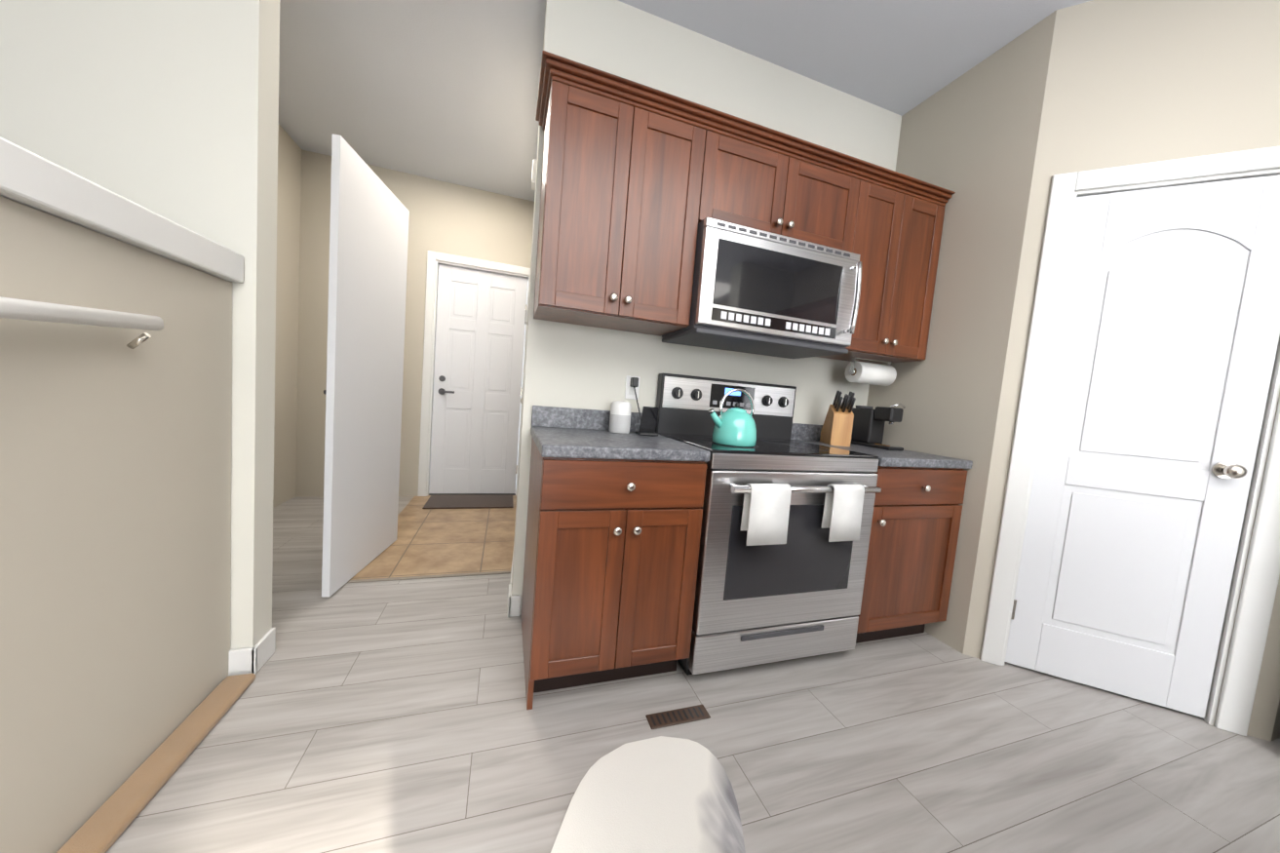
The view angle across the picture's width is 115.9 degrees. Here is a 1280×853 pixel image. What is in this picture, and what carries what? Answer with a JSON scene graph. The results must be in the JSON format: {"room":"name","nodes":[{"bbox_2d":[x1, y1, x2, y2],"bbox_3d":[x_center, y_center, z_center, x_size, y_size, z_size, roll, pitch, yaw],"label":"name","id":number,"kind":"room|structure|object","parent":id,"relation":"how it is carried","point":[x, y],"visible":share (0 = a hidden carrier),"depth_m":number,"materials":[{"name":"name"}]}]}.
{"room":"kitchen","nodes":[
{"label":"kitchen","id":0,"kind":"room"},
{"bbox_2d":[0,195,232,852],"bbox_3d":[-1.344,0.267,0.535,0.448,1.350,1.574,3,4,-19],"label":"wall","id":1,"kind":"structure","parent":0,"point":[115,513],"depth_m":0.92,"materials":[{"name":"paint"}]},
{"bbox_2d":[0,296,163,349],"bbox_3d":[-0.923,-0.122,0.272,0.086,0.140,1.427,3,4,-19],"label":"stair handrail","id":2,"kind":"object","parent":1,"relation":"attached to","point":[21,309],"visible":1,"depth_m":0.76,"materials":[{"name":"white"}]},
{"bbox_2d":[0,136,243,282],"bbox_3d":[-1.281,-0.448,0.469,0.510,0.088,1.604,3,4,-19],"label":"trim","id":3,"kind":"structure","parent":1,"relation":"on","point":[31,179],"depth_m":0.85,"materials":[{"name":"white wood"}]},
{"bbox_2d":[0,0,279,649],"bbox_3d":[-2.838,-0.631,0.853,3.288,2.850,0.120,3,4,-19],"label":"wall","id":4,"kind":"structure","parent":0,"point":[168,109],"depth_m":1.24,"materials":[{"name":"paint"}]},
{"bbox_2d":[228,637,266,676],"bbox_3d":[-1.694,0.810,1.317,0.702,0.100,0.034,3,4,-19],"label":"baseboard","id":5,"kind":"structure","parent":4,"relation":"attached to","point":[253,659],"depth_m":1.41,"materials":[{"name":"white wood"}]},
{"bbox_2d":[272,123,301,507],"bbox_3d":[-2.539,-0.709,2.225,0.120,2.850,2.300,3,4,-19],"label":"wall","id":6,"kind":"structure","parent":0,"point":[288,279],"depth_m":3.15,"materials":[{"name":"paint"}]},
{"bbox_2d":[321,134,409,597],"bbox_3d":[-1.512,-0.269,2.216,0.083,2.118,0.768,4,4,-10],"label":"open closet door","id":7,"kind":"structure","parent":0,"point":[368,242],"depth_m":2.08,"materials":[{"name":"white wood"}]},
{"bbox_2d":[295,149,534,496],"bbox_3d":[-1.956,-0.770,3.692,2.150,2.850,0.120,3,4,-19],"label":"wall","id":8,"kind":"structure","parent":0,"point":[453,218],"depth_m":3.54,"materials":[{"name":"paint"}]},
{"bbox_2d":[417,250,530,583],"bbox_3d":[-1.184,-0.342,2.892,1.039,2.240,2.196,3,4,-19],"label":"door frame","id":9,"kind":"structure","parent":8,"relation":"attached to","point":[432,282],"depth_m":3.67,"materials":[{"name":"white wood"}]},
{"bbox_2d":[428,264,528,495],"bbox_3d":[-1.534,-0.390,3.831,0.788,2.138,0.083,3,4,-19],"label":"entry door","id":10,"kind":"structure","parent":8,"relation":"in","point":[480,346],"depth_m":3.83,"materials":[{"name":"white wood"}]},
{"bbox_2d":[278,0,1092,201],"bbox_3d":[0.035,-1.760,-0.680,8.030,0.080,9.800,3,4,-19],"label":"ceiling","id":11,"kind":"structure","parent":0,"point":[446,91],"depth_m":2.12,"materials":[{"name":"paint"}]},
{"bbox_2d":[106,496,1279,852],"bbox_3d":[-0.200,1.143,-0.466,8.030,0.060,9.800,3,4,-19],"label":"floor","id":12,"kind":"structure","parent":0,"point":[381,717],"depth_m":1.28,"materials":[{"name":"tile"}]},
{"bbox_2d":[56,673,255,852],"bbox_3d":[-1.027,0.973,0.326,0.086,0.028,2.245,3,4,-19],"label":"carpeted step","id":13,"kind":"structure","parent":12,"relation":"on","point":[109,821],"depth_m":1.03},
{"bbox_2d":[347,495,516,582],"bbox_3d":[-1.323,0.754,3.094,1.070,0.008,1.795,3,4,-19],"label":"floor","id":14,"kind":"structure","parent":12,"relation":"on","point":[433,543],"depth_m":2.66,"materials":[{"name":"beige tile"}]},
{"bbox_2d":[422,495,513,508],"bbox_3d":[-1.542,0.687,3.663,0.730,0.012,0.410,3,4,-19],"label":"doormat","id":15,"kind":"object","parent":14,"relation":"on","point":[465,501],"visible":0.96,"depth_m":3.63,"materials":[{"name":"brown fabric"}]},
{"bbox_2d":[521,405,710,709],"bbox_3d":[-0.154,0.451,1.673,0.598,1.009,0.647,3,4,-19],"label":"base cabinet","id":16,"kind":"object","parent":12,"relation":"on","point":[613,535],"visible":0.9,"depth_m":1.40,"materials":[{"name":"brown wood"}]},
{"bbox_2d":[608,400,631,433],"bbox_3d":[-0.091,-0.044,1.858,0.098,0.147,0.098,3,4,-19],"label":"smart speaker","id":17,"kind":"object","parent":16,"relation":"on","point":[620,417],"visible":1,"depth_m":1.82},
{"bbox_2d":[635,406,659,435],"bbox_3d":[0.036,-0.026,1.854,0.090,0.132,0.080,3,4,-19],"label":"dock","id":18,"kind":"object","parent":16,"relation":"on","point":[648,420],"visible":1,"depth_m":1.83,"materials":[{"name":"black plastic"}]},
{"bbox_2d":[550,736,745,852],"bbox_3d":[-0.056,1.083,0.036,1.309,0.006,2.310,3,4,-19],"label":"stool","id":19,"kind":"object","parent":12,"relation":"on","point":[663,795],"visible":1,"depth_m":1.07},
{"bbox_2d":[645,704,710,729],"bbox_3d":[0.133,0.999,1.381,0.220,0.006,0.060,3,4,-19],"label":"floor vent","id":20,"kind":"object","parent":12,"relation":"in","point":[661,719],"visible":1,"depth_m":1.38,"materials":[{"name":"brown metal"}]},
{"bbox_2d":[654,372,881,675],"bbox_3d":[0.533,0.388,1.864,0.802,1.215,0.700,3,4,-19],"label":"range","id":21,"kind":"object","parent":12,"relation":"on","point":[798,594],"visible":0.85,"depth_m":1.61,"materials":[{"name":"grey metal"}]},
{"bbox_2d":[708,387,756,447],"bbox_3d":[0.384,-0.044,1.687,0.234,0.238,0.184,3,4,-19],"label":"kettle","id":22,"kind":"object","parent":21,"relation":"on","point":[735,426],"visible":1,"depth_m":1.64,"materials":[{"name":"teal metal"}]},
{"bbox_2d":[740,483,791,545],"bbox_3d":[0.465,0.320,1.477,0.170,0.222,0.050,3,4,-19],"label":"hanging towel","id":23,"kind":"object","parent":21,"relation":"hanging from","point":[765,514],"visible":0.94,"depth_m":1.46,"materials":[{"name":"white fabric"}]},
{"bbox_2d":[821,484,864,542],"bbox_3d":[0.807,0.339,1.592,0.150,0.222,0.050,3,4,-19],"label":"hanging towel","id":24,"kind":"object","parent":21,"relation":"hanging from","point":[842,513],"visible":0.96,"depth_m":1.57,"materials":[{"name":"white fabric"}]},
{"bbox_2d":[790,423,972,643],"bbox_3d":[1.174,0.525,2.120,0.576,1.009,0.647,3,4,-19],"label":"base cabinet","id":25,"kind":"object","parent":12,"relation":"on","point":[916,517],"visible":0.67,"depth_m":1.85,"materials":[{"name":"brown wood"}]},
{"bbox_2d":[819,390,855,446],"bbox_3d":[1.081,-0.046,2.178,0.100,0.292,0.213,5,4,6],"label":"knife block","id":26,"kind":"object","parent":25,"relation":"on","point":[836,428],"visible":1,"depth_m":2.12,"materials":[{"name":"brown wood"}]},
{"bbox_2d":[850,403,905,450],"bbox_3d":[1.318,-0.011,2.248,0.110,0.250,0.300,3,4,-19],"label":"machine","id":27,"kind":"object","parent":25,"relation":"on","point":[868,427],"visible":0.92,"depth_m":2.23,"materials":[{"name":"black plastic"}]},
{"bbox_2d":[511,0,901,615],"bbox_3d":[1.128,-0.427,2.419,3.485,2.850,0.120,3,4,-19],"label":"wall","id":28,"kind":"structure","parent":0,"point":[576,367],"depth_m":1.96,"materials":[{"name":"paint"}]},
{"bbox_2d":[624,375,641,419],"bbox_3d":[-0.023,-0.118,1.941,0.073,0.254,0.121,3,4,-19],"label":"outlet","id":29,"kind":"object","parent":28,"relation":"attached to","point":[632,387],"visible":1,"depth_m":1.98,"materials":[{"name":"white plastic"}]},
{"bbox_2d":[533,50,955,363],"bbox_3d":[0.539,-0.840,1.915,2.045,0.851,0.377,3,4,-19],"label":"upper cabinet","id":30,"kind":"object","parent":28,"relation":"attached to","point":[640,182],"visible":0.94,"depth_m":1.64,"materials":[{"name":"brown wood"}]},
{"bbox_2d":[661,216,862,358],"bbox_3d":[0.577,-0.608,1.904,0.801,0.458,0.462,3,4,-19],"label":"microwave","id":31,"kind":"object","parent":30,"relation":"attached to","point":[757,291],"visible":1,"depth_m":1.74,"materials":[{"name":"grey metal"}]},
{"bbox_2d":[845,356,896,386],"bbox_3d":[1.280,-0.303,2.222,0.270,0.138,0.116,3,4,-19],"label":"paper towel holder","id":32,"kind":"object","parent":30,"relation":"attached to","point":[857,371],"visible":1,"depth_m":2.18,"materials":[{"name":"white paper"}]},
{"bbox_2d":[866,0,1279,741],"bbox_3d":[2.264,-0.306,2.029,1.330,2.850,1.350,3,4,-19],"label":"wall","id":33,"kind":"structure","parent":0,"point":[997,140],"depth_m":1.78,"materials":[{"name":"paint"}]},
{"bbox_2d":[980,145,1279,736],"bbox_3d":[2.043,0.048,1.653,0.790,2.165,0.116,7,5,26],"label":"door frame","id":34,"kind":"structure","parent":33,"relation":"attached to","point":[1258,594],"depth_m":1.55,"materials":[{"name":"white wood"}]},
{"bbox_2d":[1005,174,1279,718],"bbox_3d":[2.016,0.088,1.617,0.616,2.062,0.100,7,5,26],"label":"pantry door","id":35,"kind":"structure","parent":33,"relation":"in","point":[1167,335],"depth_m":1.61,"materials":[{"name":"white wood"}]},
{"bbox_3d":[-0.755,-0.618,2.949,0.120,2.850,2.085,3,4,-16],"label":"wall","id":36,"kind":"structure","parent":0,"visible":0},
{"bbox_2d":[524,309,528,324],"bbox_3d":[-0.678,-0.657,2.409,0.026,0.080,0.075,3,4,-16],"label":"light switch","id":37,"kind":"object","parent":36,"relation":"attached to","point":[525,320],"visible":0.56,"depth_m":2.37,"materials":[{"name":"white plastic"}]},
{"bbox_2d":[531,159,537,190],"bbox_3d":[-0.619,-1.479,2.360,0.034,0.130,0.100,3,4,-16],"label":"door chime","id":38,"kind":"object","parent":36,"relation":"attached to","point":[533,175],"visible":0.52,"depth_m":2.31,"materials":[{"name":"white plastic"}]}
]}

